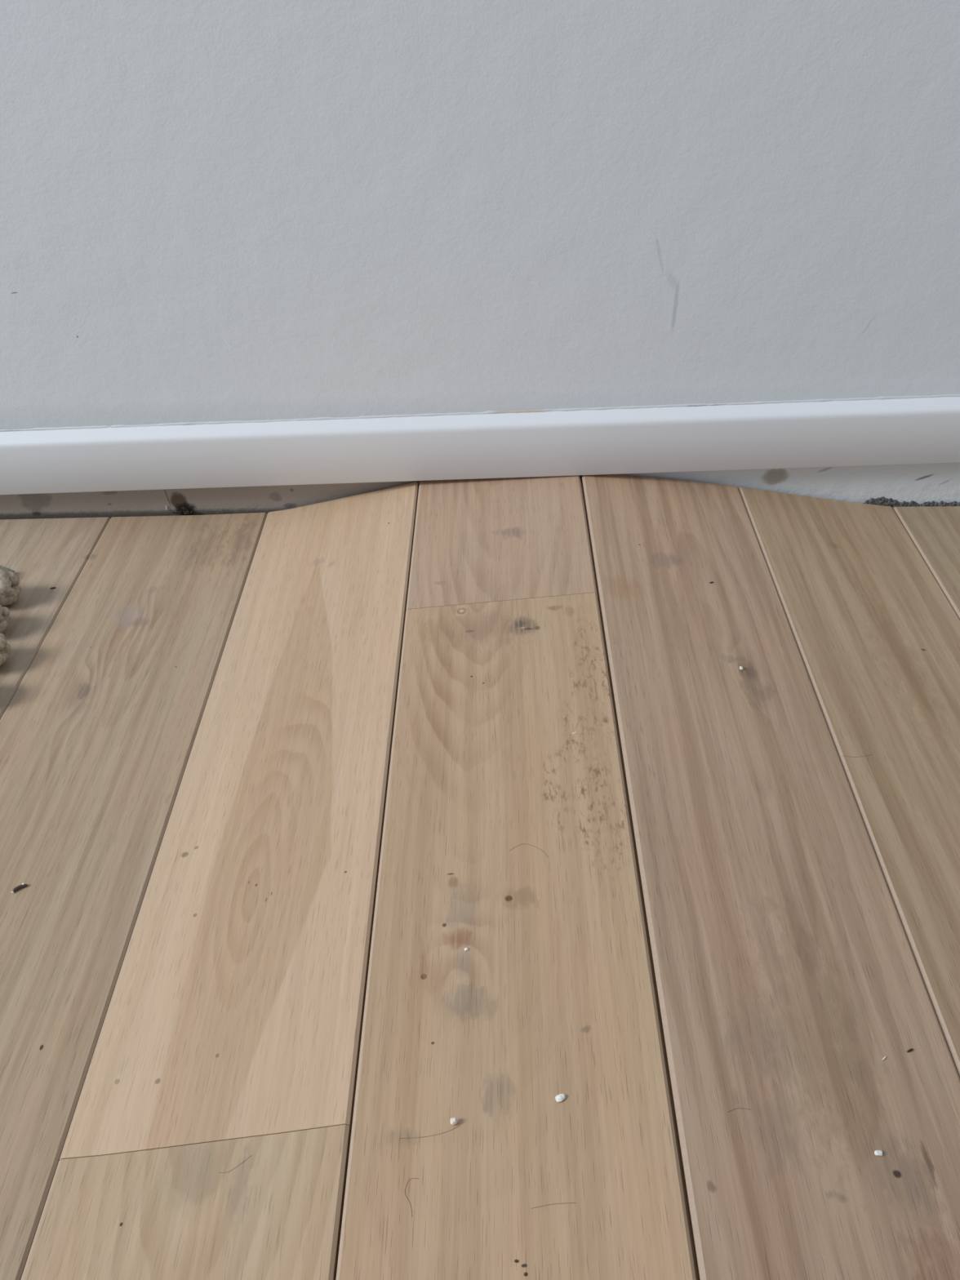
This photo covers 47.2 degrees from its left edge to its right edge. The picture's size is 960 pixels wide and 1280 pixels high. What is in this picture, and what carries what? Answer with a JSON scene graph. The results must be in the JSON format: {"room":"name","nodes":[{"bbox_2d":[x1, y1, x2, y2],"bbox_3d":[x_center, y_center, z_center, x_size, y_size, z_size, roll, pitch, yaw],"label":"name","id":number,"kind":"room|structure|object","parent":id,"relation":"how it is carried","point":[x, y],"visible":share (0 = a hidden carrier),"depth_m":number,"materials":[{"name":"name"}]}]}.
{"room":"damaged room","nodes":[
{"label":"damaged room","id":0,"kind":"room"},
{"bbox_2d":[0,474,959,1279],"bbox_3d":[0.019,0.413,0.486,4.400,0.104,2.100,-1,36,1],"label":"floor","id":1,"kind":"structure","parent":0,"point":[268,782],"depth_m":0.76,"materials":[{"name":"brown wood"}]},
{"bbox_2d":[0,564,21,665],"bbox_3d":[-0.758,0.090,0.924,0.642,0.038,0.580,-1,36,1],"label":"rug","id":2,"kind":"object","parent":1,"relation":"on","point":[10,589],"visible":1,"depth_m":1.09,"materials":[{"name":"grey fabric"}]},
{"bbox_2d":[11,883,27,893],"bbox_3d":[-0.339,0.182,0.809,0.012,0.003,0.004,-22,41,-25],"label":"husk","id":3,"kind":"object","parent":1,"relation":"on","point":[23,885],"visible":1,"depth_m":0.81,"materials":[{"name":"brown plant"}]},
{"bbox_2d":[172,506,194,515],"bbox_3d":[-0.338,-0.147,1.251,0.025,0.011,0.006,-1,36,1],"label":"clump","id":4,"kind":"object","parent":1,"relation":"on","point":[184,510],"visible":1,"depth_m":1.25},
{"bbox_2d":[449,1117,457,1124],"bbox_3d":[-0.014,0.267,0.609,0.005,0.004,0.004,-11,37,-11],"label":"crumb","id":5,"kind":"object","parent":1,"relation":"on","point":[453,1121],"visible":1,"depth_m":0.61,"materials":[{"name":"beige food"}]},
{"bbox_2d":[555,1093,564,1102],"bbox_3d":[0.045,0.256,0.615,0.006,0.003,0.004,-13,38,-14],"label":"crumb","id":6,"kind":"object","parent":1,"relation":"on","point":[560,1097],"visible":1,"depth_m":0.61,"materials":[{"name":"white food"}]},
{"bbox_2d":[874,1150,882,1155],"bbox_3d":[0.218,0.280,0.601,0.005,0.002,0.003,-2,36,0],"label":"crumb","id":7,"kind":"object","parent":1,"relation":"on","point":[878,1153],"visible":1,"depth_m":0.60,"materials":[{"name":"white food"}]},
{"bbox_2d":[862,496,959,508],"bbox_3d":[0.660,-0.158,1.238,0.502,0.017,0.004,-1,36,1],"label":"crumbs","id":8,"kind":"object","parent":1,"relation":"on","point":[879,501],"visible":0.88,"depth_m":1.24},
{"bbox_2d":[0,0,959,519],"bbox_3d":[-0.010,-1.128,0.593,4.400,2.450,0.100,-1,36,1],"label":"wall","id":9,"kind":"structure","parent":0,"point":[211,210],"depth_m":1.06,"materials":[{"name":"white paint"}]},
{"bbox_2d":[0,394,959,494],"bbox_3d":[0.022,-0.212,1.194,3.200,0.110,0.018,-1,36,1],"label":"baseboard","id":10,"kind":"structure","parent":9,"relation":"attached to","point":[917,430],"depth_m":1.19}
]}

